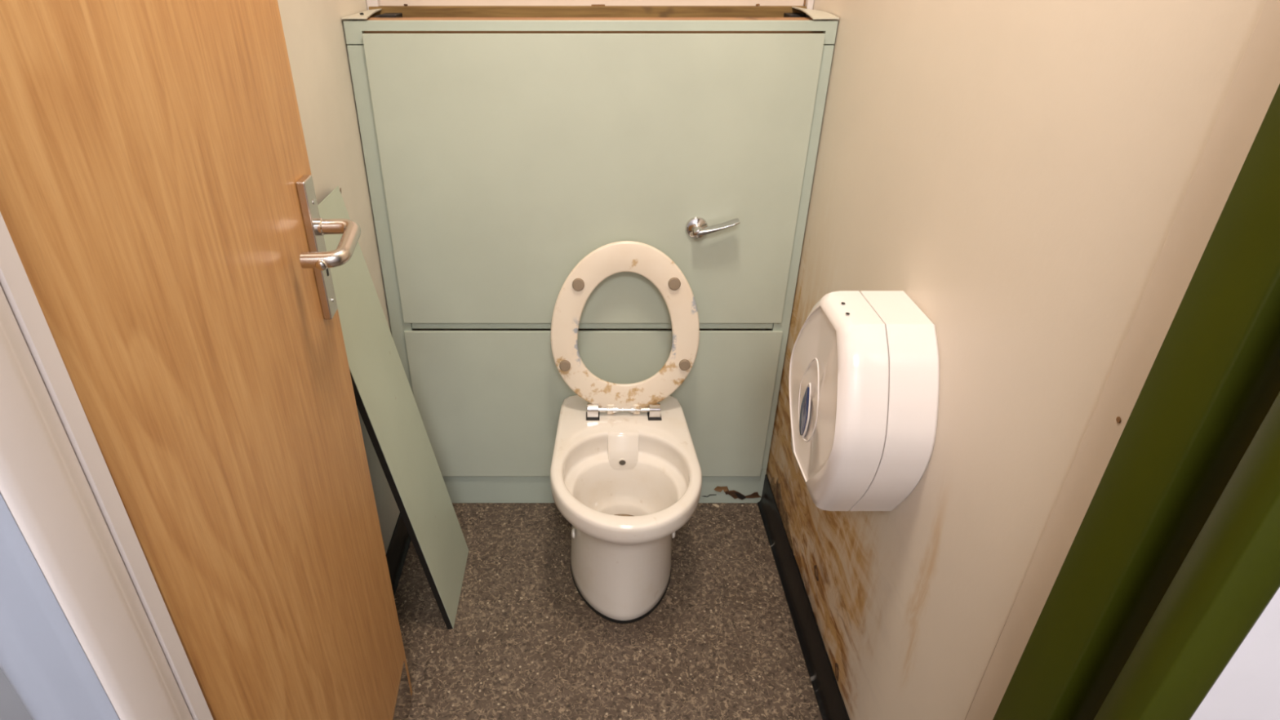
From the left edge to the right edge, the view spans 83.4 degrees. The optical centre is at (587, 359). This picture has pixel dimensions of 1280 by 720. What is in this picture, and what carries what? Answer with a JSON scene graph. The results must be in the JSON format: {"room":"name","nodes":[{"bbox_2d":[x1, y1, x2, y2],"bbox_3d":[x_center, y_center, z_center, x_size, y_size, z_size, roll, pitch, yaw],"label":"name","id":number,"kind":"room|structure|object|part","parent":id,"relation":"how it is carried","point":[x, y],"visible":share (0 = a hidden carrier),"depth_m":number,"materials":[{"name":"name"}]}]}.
{"room":"public restroom","nodes":[
{"label":"public restroom","id":0,"kind":"room"},
{"bbox_2d":[277,0,413,554],"bbox_3d":[-0.559,-0.318,1.082,0.080,2.400,1.590,0,30,0],"label":"wall","id":1,"kind":"structure","parent":0,"point":[313,30],"depth_m":1.48,"materials":[{"name":"beige paint"}]},
{"bbox_2d":[386,513,411,596],"bbox_3d":[-0.511,0.648,1.696,0.015,0.114,1.040,0,30,0],"label":"baseboard","id":2,"kind":"structure","parent":1,"relation":"attached to","point":[398,547],"depth_m":1.93,"materials":[{"name":"black plastic"}]},
{"bbox_2d":[379,0,804,330],"bbox_3d":[0.005,-0.738,1.804,1.208,2.400,0.080,0,30,0],"label":"wall","id":3,"kind":"structure","parent":0,"point":[383,2],"depth_m":1.70,"materials":[{"name":"beige paint"}]},
{"bbox_2d":[366,0,380,17],"bbox_3d":[-0.505,-1.230,1.458,0.026,1.200,0.022,0,30,0],"label":"trim","id":4,"kind":"structure","parent":3,"relation":"attached to","point":[369,2],"depth_m":1.68,"materials":[{"name":"white paint"}]},
{"bbox_2d":[368,5,806,17],"bbox_3d":[-0.001,-0.809,1.702,1.028,0.057,0.024,0,30,0],"label":"batten","id":5,"kind":"object","parent":3,"relation":"attached to","point":[406,11],"visible":0.44,"depth_m":1.68,"materials":[{"name":"brown wood"}]},
{"bbox_2d":[591,4,604,6],"bbox_3d":[0.024,-0.834,1.683,0.032,0.004,0.006,0,30,0],"label":"wood splinter","id":6,"kind":"object","parent":5,"relation":"on","point":[592,5],"visible":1,"depth_m":1.68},
{"bbox_2d":[803,0,813,15],"bbox_3d":[0.519,-1.230,1.458,0.018,1.200,0.022,0,30,0],"label":"trim","id":7,"kind":"structure","parent":3,"relation":"attached to","point":[808,3],"depth_m":1.68,"materials":[{"name":"white paint"}]},
{"bbox_2d":[394,502,822,719],"bbox_3d":[0.000,1.129,1.033,4.400,0.050,3.450,0,30,0],"label":"floor","id":8,"kind":"structure","parent":0,"point":[722,642],"depth_m":1.76,"materials":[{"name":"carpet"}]},
{"bbox_2d":[317,186,468,629],"bbox_3d":[-0.423,0.155,1.613,0.180,1.047,0.292,0,30,0],"label":"panel","id":9,"kind":"object","parent":8,"relation":"on","point":[385,402],"visible":0.9,"depth_m":1.58,"materials":[{"name":"green laminate"}]},
{"bbox_2d":[341,6,839,502],"bbox_3d":[0.005,-0.196,1.923,1.043,1.342,0.210,0,30,0],"label":"surround","id":10,"kind":"object","parent":8,"relation":"on","point":[460,489],"depth_m":1.70,"materials":[{"name":"green laminate"}]},
{"bbox_3d":[-0.458,-0.781,1.646,0.042,0.023,0.100,0,30,0],"label":"bracket","id":11,"kind":"part","parent":10,"relation":"part of","materials":[{"name":"grey metal"}]},
{"bbox_2d":[348,17,832,33],"bbox_3d":[0.005,-0.719,1.574,1.041,0.058,0.056,0,30,0],"label":"batten","id":12,"kind":"object","parent":10,"relation":"attached to","point":[368,18],"visible":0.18,"depth_m":1.55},
{"bbox_3d":[0.005,-0.698,1.525,1.042,0.046,0.018,0,30,0],"label":"rail","id":13,"kind":"part","parent":10,"relation":"part of","materials":[{"name":"green laminate"}]},
{"bbox_3d":[0.011,-0.139,1.850,0.942,0.122,0.018,0,30,0],"label":"rail","id":14,"kind":"part","parent":10,"relation":"part of","materials":[{"name":"green laminate"}]},
{"bbox_2d":[404,330,782,476],"bbox_3d":[0.014,0.133,1.993,0.988,0.482,0.008,0,30,0],"label":"access panel","id":15,"kind":"object","parent":10,"relation":"attached to","point":[489,403],"visible":0.69,"depth_m":1.96,"materials":[{"name":"green laminate"}]},
{"bbox_2d":[362,33,825,323],"bbox_3d":[0.012,-0.394,1.686,0.978,0.686,0.008,0,30,0],"label":"access panel","id":16,"kind":"object","parent":10,"relation":"attached to","point":[507,160],"visible":1,"depth_m":1.64,"materials":[{"name":"green laminate"}]},
{"bbox_2d":[685,217,739,238],"bbox_3d":[0.294,-0.308,1.701,0.119,0.058,0.052,0,30,0],"label":"flush lever","id":17,"kind":"object","parent":16,"relation":"attached to","point":[695,227],"visible":1,"depth_m":1.69,"materials":[{"name":"silver metal"}]},
{"bbox_3d":[0.482,-0.781,1.646,0.042,0.023,0.100,0,30,0],"label":"bracket","id":18,"kind":"part","parent":10,"relation":"part of","materials":[{"name":"grey metal"}]},
{"bbox_2d":[550,240,702,623],"bbox_3d":[0.093,0.200,1.726,0.374,0.858,0.518,0,30,0],"label":"toilet","id":19,"kind":"object","parent":8,"relation":"on","point":[626,475],"visible":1,"depth_m":1.79,"materials":[{"name":"beige ceramic"}]},
{"bbox_2d":[617,457,626,466],"bbox_3d":[0.087,0.260,1.823,0.021,0.021,0.005,0,30,0],"label":"outlet","id":20,"kind":"object","parent":19,"relation":"attached to","point":[621,461],"depth_m":1.82,"materials":[{"name":"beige ceramic"}]},
{"bbox_3d":[0.093,0.130,1.869,0.163,0.008,0.008,0,30,0],"label":"hinge rod","id":21,"kind":"part","parent":19,"relation":"part of","materials":[{"name":"silver metal"}]},
{"bbox_3d":[0.093,-0.077,1.794,0.374,0.451,0.018,0,23,0],"label":"seat","id":22,"kind":"part","parent":19,"relation":"part of","materials":[{"name":"plastic"}]},
{"bbox_2d":[0,587,1279,719],"bbox_3d":[0.000,0.046,0.458,4.400,2.400,0.055,0,30,0],"label":"wall","id":23,"kind":"structure","parent":0,"point":[1248,687],"depth_m":0.60,"materials":[{"name":"white paint"}]},
{"bbox_2d":[0,212,213,719],"bbox_3d":[-0.378,0.196,0.538,0.078,2.060,0.096,0,30,0],"label":"door frame","id":24,"kind":"structure","parent":23,"relation":"attached to","point":[88,632],"depth_m":0.49,"materials":[{"name":"white paint"}]},
{"bbox_3d":[-0.380,0.213,0.508,0.073,2.060,0.026,0,30,0],"label":"architrave","id":25,"kind":"part","parent":24,"relation":"part of","materials":[{"name":"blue paint"}]},
{"bbox_2d":[0,0,412,719],"bbox_3d":[-0.363,0.022,0.854,0.115,2.030,0.599,-2,30,-3],"label":"door","id":26,"kind":"structure","parent":23,"relation":"in","point":[159,211],"depth_m":0.71,"materials":[{"name":"brown wood"}]},
{"bbox_3d":[-0.388,-0.158,1.028,0.012,0.207,0.038,-2,30,-3],"label":"handle plate","id":27,"kind":"part","parent":26,"relation":"part of","materials":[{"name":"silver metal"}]},
{"bbox_3d":[-0.347,-0.161,0.979,0.061,0.034,0.114,-2,30,-3],"label":"lever handle","id":28,"kind":"part","parent":26,"relation":"part of","materials":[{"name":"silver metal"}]},
{"bbox_3d":[-0.379,0.842,1.329,0.002,0.127,0.558,-2,30,-3],"label":"kick plate","id":29,"kind":"part","parent":26,"relation":"part of","materials":[{"name":"brown wood"}]},
{"bbox_2d":[765,0,1266,719],"bbox_3d":[0.568,-0.343,1.126,0.083,2.400,1.489,0,30,0],"label":"wall","id":30,"kind":"structure","parent":0,"point":[1023,171],"depth_m":0.97,"materials":[{"name":"beige paint"}]},
{"bbox_2d":[757,474,849,719],"bbox_3d":[0.521,0.647,1.695,0.015,0.115,1.040,0,30,0],"label":"baseboard","id":31,"kind":"structure","parent":30,"relation":"attached to","point":[828,697],"depth_m":1.75,"materials":[{"name":"black plastic"}]},
{"bbox_2d":[789,290,939,511],"bbox_3d":[0.454,0.066,1.228,0.148,0.350,0.302,0,30,0],"label":"dispenser","id":32,"kind":"object","parent":30,"relation":"attached to","point":[864,366],"visible":1,"depth_m":1.11,"materials":[{"name":"plastic"}]},
{"bbox_2d":[964,0,1279,719],"bbox_3d":[0.522,-0.052,0.626,0.025,2.400,0.092,0,30,0],"label":"trim","id":33,"kind":"structure","parent":30,"relation":"attached to","point":[1255,82],"depth_m":0.67,"materials":[{"name":"beige paint"}]},
{"bbox_2d":[992,84,1279,719],"bbox_3d":[0.486,0.157,0.605,0.064,2.060,0.152,0,30,0],"label":"door frame","id":34,"kind":"structure","parent":30,"relation":"attached to","point":[1172,561],"depth_m":0.57,"materials":[{"name":"green paint"}]}
]}

